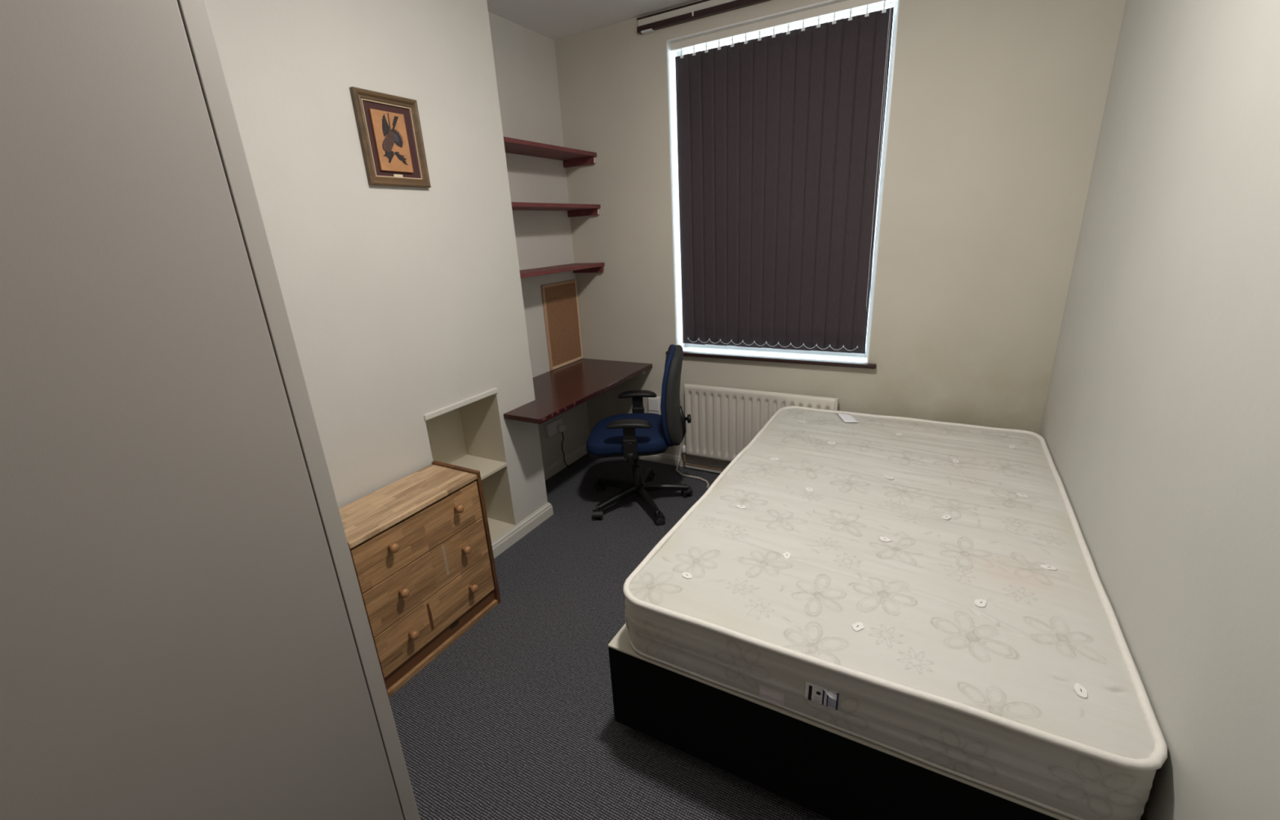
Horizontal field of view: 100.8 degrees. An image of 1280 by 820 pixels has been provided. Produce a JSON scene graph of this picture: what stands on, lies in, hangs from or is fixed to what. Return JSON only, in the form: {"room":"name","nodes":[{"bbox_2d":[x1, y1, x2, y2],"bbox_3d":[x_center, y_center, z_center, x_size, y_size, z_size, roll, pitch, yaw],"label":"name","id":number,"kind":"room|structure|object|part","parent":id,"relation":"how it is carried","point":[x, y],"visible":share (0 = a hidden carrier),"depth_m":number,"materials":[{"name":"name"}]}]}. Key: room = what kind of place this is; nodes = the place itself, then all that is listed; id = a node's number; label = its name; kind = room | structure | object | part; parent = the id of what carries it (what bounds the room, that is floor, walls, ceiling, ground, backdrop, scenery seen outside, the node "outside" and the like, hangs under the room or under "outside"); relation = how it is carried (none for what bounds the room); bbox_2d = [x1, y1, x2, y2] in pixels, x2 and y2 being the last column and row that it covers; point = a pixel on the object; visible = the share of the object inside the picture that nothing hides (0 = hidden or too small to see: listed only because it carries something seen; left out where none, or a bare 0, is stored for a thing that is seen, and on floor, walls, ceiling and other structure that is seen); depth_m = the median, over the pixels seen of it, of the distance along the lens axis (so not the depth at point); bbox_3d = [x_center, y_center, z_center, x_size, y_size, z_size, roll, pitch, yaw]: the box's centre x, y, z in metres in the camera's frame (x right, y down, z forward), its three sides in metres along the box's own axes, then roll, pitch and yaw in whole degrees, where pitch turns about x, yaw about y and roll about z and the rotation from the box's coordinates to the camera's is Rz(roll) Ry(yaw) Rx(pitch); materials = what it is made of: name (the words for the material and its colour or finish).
{"room":"bedroom","nodes":[
{"label":"bedroom","id":0,"kind":"room"},
{"bbox_2d":[204,0,547,542],"bbox_3d":[-1.450,-0.231,1.613,0.331,2.681,2.872,7,21,28],"label":"wall","id":1,"kind":"structure","parent":0,"point":[403,304],"depth_m":2.07,"materials":[{"name":"beige paint"}]},
{"bbox_2d":[349,86,431,187],"bbox_3d":[-0.933,-1.017,2.007,0.021,0.315,0.269,7,21,28],"label":"framed picture","id":2,"kind":"object","parent":1,"relation":"attached to","point":[388,126],"visible":1,"depth_m":1.99,"materials":[{"name":"brown wood"}]},
{"bbox_3d":[-0.936,-1.076,1.975,0.002,0.053,0.007,7,21,28],"label":"hanging cord","id":3,"kind":"part","parent":2,"relation":"part of","materials":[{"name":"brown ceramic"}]},
{"bbox_3d":[-0.938,-1.011,2.001,0.012,0.204,0.142,7,21,28],"label":"copper panel","id":4,"kind":"part","parent":2,"relation":"part of","materials":[{"name":"orange metal"}]},
{"bbox_3d":[-0.933,-0.903,2.046,0.002,0.011,0.040,7,21,28],"label":"name plate","id":5,"kind":"part","parent":2,"relation":"part of","materials":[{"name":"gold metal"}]},
{"bbox_2d":[423,387,497,420],"bbox_3d":[-0.824,-0.033,2.463,0.022,0.026,0.441,7,21,28],"label":"trim","id":6,"kind":"structure","parent":1,"relation":"attached to","point":[427,416],"depth_m":2.43,"materials":[{"name":"white paint"}]},
{"bbox_2d":[448,453,506,479],"bbox_3d":[-0.925,0.333,2.657,0.290,0.020,0.433,7,21,28],"label":"shelf","id":7,"kind":"object","parent":1,"relation":"attached to","point":[486,467],"depth_m":2.76,"materials":[{"name":"beige paint"}]},
{"bbox_2d":[491,443,587,558],"bbox_3d":[-1.149,0.859,2.403,0.349,0.083,3.800,7,21,28],"label":"baseboard","id":8,"kind":"structure","parent":1,"relation":"attached to","point":[512,535],"depth_m":3.01,"materials":[{"name":"white paint"}]},
{"bbox_2d":[488,12,589,468],"bbox_3d":[-1.459,-0.383,2.067,0.150,2.681,3.900,7,21,28],"label":"wall","id":9,"kind":"structure","parent":0,"point":[525,59],"depth_m":3.22,"materials":[{"name":"beige paint"}]},
{"bbox_2d":[503,136,596,167],"bbox_3d":[-0.599,-1.442,2.979,0.246,0.062,0.926,7,21,28],"label":"wall shelf","id":10,"kind":"object","parent":9,"relation":"attached to","point":[571,157],"visible":0.57,"depth_m":3.05,"materials":[{"name":"brown wood"}]},
{"bbox_2d":[545,417,564,437],"bbox_3d":[-0.570,0.120,3.598,0.057,0.092,0.154,7,21,28],"label":"double socket","id":11,"kind":"object","parent":9,"relation":"attached to","point":[555,426],"visible":1,"depth_m":3.59,"materials":[{"name":"white plastic"}]},
{"bbox_2d":[561,431,574,466],"bbox_3d":[-0.511,0.267,3.724,0.030,0.291,0.098,8,22,31],"label":"lead","id":12,"kind":"object","parent":11,"relation":"hanging from","point":[562,431],"visible":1,"depth_m":3.71,"materials":[{"name":"black plastic"}]},
{"bbox_2d":[511,201,600,217],"bbox_3d":[-0.583,-1.157,3.075,0.246,0.062,0.926,7,21,28],"label":"wall shelf","id":13,"kind":"object","parent":9,"relation":"attached to","point":[573,210],"visible":0.59,"depth_m":3.17,"materials":[{"name":"brown wood"}]},
{"bbox_2d":[519,262,604,278],"bbox_3d":[-0.565,-0.818,3.189,0.246,0.062,0.926,7,21,28],"label":"wall shelf","id":14,"kind":"object","parent":9,"relation":"attached to","point":[575,267],"visible":0.55,"depth_m":3.24,"materials":[{"name":"brown wood"}]},
{"bbox_2d":[503,358,652,424],"bbox_3d":[-0.450,-0.130,3.220,0.570,0.072,1.181,7,21,28],"label":"desk","id":15,"kind":"object","parent":9,"relation":"attached to","point":[557,391],"visible":0.87,"depth_m":3.16,"materials":[{"name":"brown wood"}]},
{"bbox_2d":[540,279,582,370],"bbox_3d":[-0.517,-0.579,3.576,0.013,0.553,0.368,7,21,28],"label":"cork board","id":16,"kind":"object","parent":15,"relation":"on","point":[560,300],"visible":1,"depth_m":3.56,"materials":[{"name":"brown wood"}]},
{"bbox_2d":[486,0,699,40],"bbox_3d":[-0.211,-1.585,1.068,2.912,0.100,4.200,7,21,28],"label":"ceiling","id":17,"kind":"structure","parent":0,"point":[554,20],"depth_m":2.81,"materials":[{"name":"white paint"}]},
{"bbox_2d":[388,453,830,819],"bbox_3d":[-0.065,1.047,1.952,2.912,0.100,4.200,7,21,28],"label":"floor","id":18,"kind":"structure","parent":0,"point":[514,719],"depth_m":1.89,"materials":[{"name":"grey carpet"}]},
{"bbox_2d":[0,0,420,819],"bbox_3d":[-1.221,0.288,0.786,0.635,2.200,1.224,7,21,28],"label":"wardrobe","id":19,"kind":"object","parent":18,"relation":"on","point":[185,633],"visible":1,"depth_m":0.88,"materials":[{"name":"grey wood"}]},
{"bbox_3d":[-0.948,0.107,1.280,0.600,2.200,0.039,7,21,28],"label":"panel","id":20,"kind":"part","parent":19,"relation":"part of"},
{"bbox_2d":[338,460,501,697],"bbox_3d":[-0.899,0.639,2.115,0.306,0.655,0.600,7,21,28],"label":"dresser","id":21,"kind":"object","parent":18,"relation":"on","point":[420,543],"visible":0.9,"depth_m":2.03,"materials":[{"name":"brown wood"}]},
{"bbox_3d":[-1.054,0.726,1.884,0.274,0.655,0.018,7,21,28],"label":"panel","id":22,"kind":"part","parent":21,"relation":"part of","materials":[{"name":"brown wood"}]},
{"bbox_3d":[-0.866,0.482,1.857,0.038,0.033,0.033,7,21,28],"label":"knob","id":23,"kind":"part","parent":21,"relation":"part of","materials":[{"name":"brown wood"}]},
{"bbox_3d":[-0.856,0.661,1.917,0.038,0.033,0.033,7,21,28],"label":"knob","id":24,"kind":"part","parent":21,"relation":"part of","materials":[{"name":"brown wood"}]},
{"bbox_3d":[-0.846,0.837,1.976,0.038,0.033,0.033,7,21,28],"label":"knob","id":25,"kind":"part","parent":21,"relation":"part of","materials":[{"name":"brown wood"}]},
{"bbox_3d":[-0.913,0.445,2.052,0.239,0.167,0.558,7,21,28],"label":"drawer","id":26,"kind":"part","parent":21,"relation":"part of","materials":[{"name":"brown wood"}]},
{"bbox_3d":[-0.903,0.613,2.108,0.239,0.180,0.558,7,21,28],"label":"drawer","id":27,"kind":"part","parent":21,"relation":"part of","materials":[{"name":"brown wood"}]},
{"bbox_3d":[-0.894,0.785,2.166,0.239,0.176,0.558,7,21,28],"label":"drawer","id":28,"kind":"part","parent":21,"relation":"part of","materials":[{"name":"brown wood"}]},
{"bbox_3d":[-0.792,0.950,2.167,0.032,0.022,0.564,7,21,28],"label":"rail","id":29,"kind":"part","parent":21,"relation":"part of","materials":[{"name":"brown wood"}]},
{"bbox_3d":[-0.720,0.391,2.103,0.038,0.033,0.033,7,21,28],"label":"knob","id":30,"kind":"part","parent":21,"relation":"part of","materials":[{"name":"brown wood"}]},
{"bbox_3d":[-0.772,0.549,2.362,0.274,0.655,0.018,7,21,28],"label":"panel","id":31,"kind":"part","parent":21,"relation":"part of","materials":[{"name":"brown wood"}]},
{"bbox_3d":[-0.710,0.570,2.163,0.038,0.033,0.033,7,21,28],"label":"knob","id":32,"kind":"part","parent":21,"relation":"part of","materials":[{"name":"brown wood"}]},
{"bbox_3d":[-0.701,0.746,2.223,0.038,0.033,0.033,7,21,28],"label":"knob","id":33,"kind":"part","parent":21,"relation":"part of","materials":[{"name":"brown wood"}]},
{"bbox_2d":[586,344,693,524],"bbox_3d":[-0.013,0.106,3.104,0.628,0.942,0.641,-1,19,5],"label":"office chair","id":34,"kind":"object","parent":18,"relation":"on","point":[629,436],"visible":1,"depth_m":2.95,"materials":[{"name":"blue fabric"}]},
{"bbox_2d":[592,508,603,516],"bbox_3d":[-0.242,0.587,3.048,0.058,0.026,0.062,-3,19,1],"label":"caster","id":35,"kind":"object","parent":34,"relation":"attached to","point":[598,512],"depth_m":3.03,"materials":[{"name":"black plastic"}]},
{"bbox_2d":[594,482,607,488],"bbox_3d":[-0.252,0.474,3.385,0.058,0.026,0.062,-19,24,-39],"label":"caster","id":36,"kind":"object","parent":34,"relation":"attached to","point":[598,485],"depth_m":3.36,"materials":[{"name":"black plastic"}]},
{"bbox_3d":[-0.149,0.455,3.310,0.270,0.058,0.048,9,22,32],"label":"leg","id":37,"kind":"part","parent":34,"relation":"part of","materials":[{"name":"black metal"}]},
{"bbox_3d":[-0.140,0.516,3.126,0.270,0.058,0.048,-17,23,-36],"label":"leg","id":38,"kind":"part","parent":34,"relation":"part of","materials":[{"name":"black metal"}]},
{"bbox_3d":[-0.059,0.150,3.115,0.490,0.121,0.500,-1,19,5],"label":"seat","id":39,"kind":"part","parent":34,"relation":"part of","materials":[{"name":"blue fabric"}]},
{"bbox_3d":[-0.049,0.167,2.902,0.076,0.221,0.171,-1,19,5],"label":"armrest","id":40,"kind":"part","parent":34,"relation":"part of","materials":[{"name":"black plastic"}]},
{"bbox_3d":[-0.016,0.035,3.289,0.076,0.221,0.171,-1,19,5],"label":"armrest","id":41,"kind":"part","parent":34,"relation":"part of","materials":[{"name":"black plastic"}]},
{"bbox_3d":[0.032,0.423,3.372,0.048,0.058,0.270,2,19,15],"label":"leg","id":42,"kind":"part","parent":34,"relation":"part of","materials":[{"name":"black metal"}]},
{"bbox_3d":[0.048,0.522,3.075,0.048,0.058,0.270,-10,20,-19],"label":"leg","id":43,"kind":"part","parent":34,"relation":"part of","materials":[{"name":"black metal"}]},
{"bbox_2d":[653,511,666,520],"bbox_3d":[0.109,0.594,2.968,0.062,0.026,0.058,-6,19,-10],"label":"caster","id":44,"kind":"object","parent":34,"relation":"attached to","point":[658,516],"depth_m":2.95,"materials":[{"name":"black plastic"}]},
{"bbox_3d":[0.153,0.466,3.227,0.270,0.058,0.048,-4,19,-2],"label":"leg","id":45,"kind":"part","parent":34,"relation":"part of","materials":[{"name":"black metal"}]},
{"bbox_3d":[0.169,-0.086,3.015,0.086,0.540,0.444,-1,19,5],"label":"backrest","id":46,"kind":"part","parent":34,"relation":"part of","materials":[{"name":"blue fabric"}]},
{"bbox_2d":[683,485,693,493],"bbox_3d":[0.285,0.488,3.254,0.058,0.026,0.062,-10,20,-20],"label":"caster","id":47,"kind":"object","parent":34,"relation":"attached to","point":[686,490],"depth_m":3.23,"materials":[{"name":"black plastic"}]},
{"bbox_3d":[0.274,0.050,3.053,0.041,0.052,0.051,-1,19,5],"label":"knob","id":48,"kind":"part","parent":34,"relation":"part of","materials":[{"name":"black plastic"}]},
{"bbox_2d":[675,442,709,487],"bbox_3d":[0.330,0.306,3.462,0.102,0.300,0.371,-12,21,-25],"label":"white flex","id":49,"kind":"object","parent":18,"relation":"on","point":[680,448],"visible":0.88,"depth_m":3.53,"materials":[{"name":"white plastic"}]},
{"bbox_2d":[608,623,1075,819],"bbox_3d":[0.911,0.678,2.167,1.260,0.357,1.886,7,21,28],"label":"bed base","id":50,"kind":"object","parent":18,"relation":"on","point":[833,773],"visible":0.23,"depth_m":1.41,"materials":[{"name":"black fabric"}]},
{"bbox_2d":[622,405,1167,819],"bbox_3d":[0.916,0.412,2.062,1.238,0.212,1.912,7,21,28],"label":"mattress","id":51,"kind":"object","parent":50,"relation":"on","point":[933,593],"visible":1,"depth_m":1.47,"materials":[{"name":"beige fabric"}]},
{"bbox_2d":[554,0,1126,463],"bbox_3d":[0.809,-0.860,3.109,3.012,2.681,0.300,7,21,28],"label":"wall","id":52,"kind":"structure","parent":0,"point":[997,110],"depth_m":2.59,"materials":[{"name":"beige paint"}]},
{"bbox_2d":[647,395,661,414],"bbox_3d":[0.098,-0.024,3.627,0.091,0.135,0.045,7,21,28],"label":"socket","id":53,"kind":"object","parent":52,"relation":"attached to","point":[654,403],"visible":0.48,"depth_m":3.61,"materials":[{"name":"white plastic"}]},
{"bbox_3d":[0.092,-0.036,3.612,0.075,0.087,0.006,7,21,28],"label":"plate","id":54,"kind":"part","parent":53,"relation":"part of","materials":[{"name":"white plastic"}]},
{"bbox_2d":[638,452,728,473],"bbox_3d":[0.807,0.422,3.392,2.698,0.075,0.014,7,21,28],"label":"baseboard","id":55,"kind":"structure","parent":52,"relation":"attached to","point":[665,458],"depth_m":3.66,"materials":[{"name":"white paint"}]},
{"bbox_2d":[636,0,771,34],"bbox_3d":[0.648,-2.031,2.566,1.518,0.077,0.036,7,21,28],"label":"track","id":56,"kind":"object","parent":52,"relation":"attached to","point":[704,8],"visible":1,"depth_m":2.77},
{"bbox_2d":[681,383,838,471],"bbox_3d":[0.718,0.150,3.302,0.999,0.579,0.082,7,21,28],"label":"radiator","id":57,"kind":"object","parent":52,"relation":"attached to","point":[725,420],"visible":0.55,"depth_m":3.33,"materials":[{"name":"white metal"}]},
{"bbox_2d":[666,351,876,368],"bbox_3d":[0.725,-0.304,3.159,1.261,0.023,0.040,7,21,28],"label":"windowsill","id":58,"kind":"structure","parent":52,"relation":"attached to","point":[835,363],"depth_m":3.08,"materials":[{"name":"white paint"}]},
{"bbox_2d":[666,0,899,363],"bbox_3d":[0.743,-1.157,2.977,1.160,1.745,0.200,7,21,28],"label":"window","id":59,"kind":"structure","parent":52,"relation":"in","point":[671,69],"depth_m":3.00,"materials":[{"name":"white plastic"}]},
{"bbox_2d":[671,0,897,353],"bbox_3d":[0.717,-1.166,2.925,1.138,1.680,0.049,7,21,28],"label":"vertical blind","id":60,"kind":"object","parent":59,"relation":"attached to","point":[780,135],"visible":1,"depth_m":2.88,"materials":[{"name":"black fabric"}]},
{"bbox_3d":[0.758,-0.394,3.180,1.024,0.023,0.002,7,21,28],"label":"link chain","id":61,"kind":"part","parent":60,"relation":"part of","materials":[{"name":"white plastic"}]},
{"bbox_3d":[1.179,-1.194,2.614,0.021,1.411,0.004,7,21,28],"label":"pull cord","id":62,"kind":"part","parent":60,"relation":"part of","materials":[{"name":"white plastic"}]},
{"bbox_2d":[1039,0,1279,819],"bbox_3d":[1.038,-0.065,0.706,0.150,2.681,3.900,7,21,28],"label":"wall","id":63,"kind":"structure","parent":0,"point":[1160,428],"depth_m":1.15,"materials":[{"name":"beige paint"}]}
]}

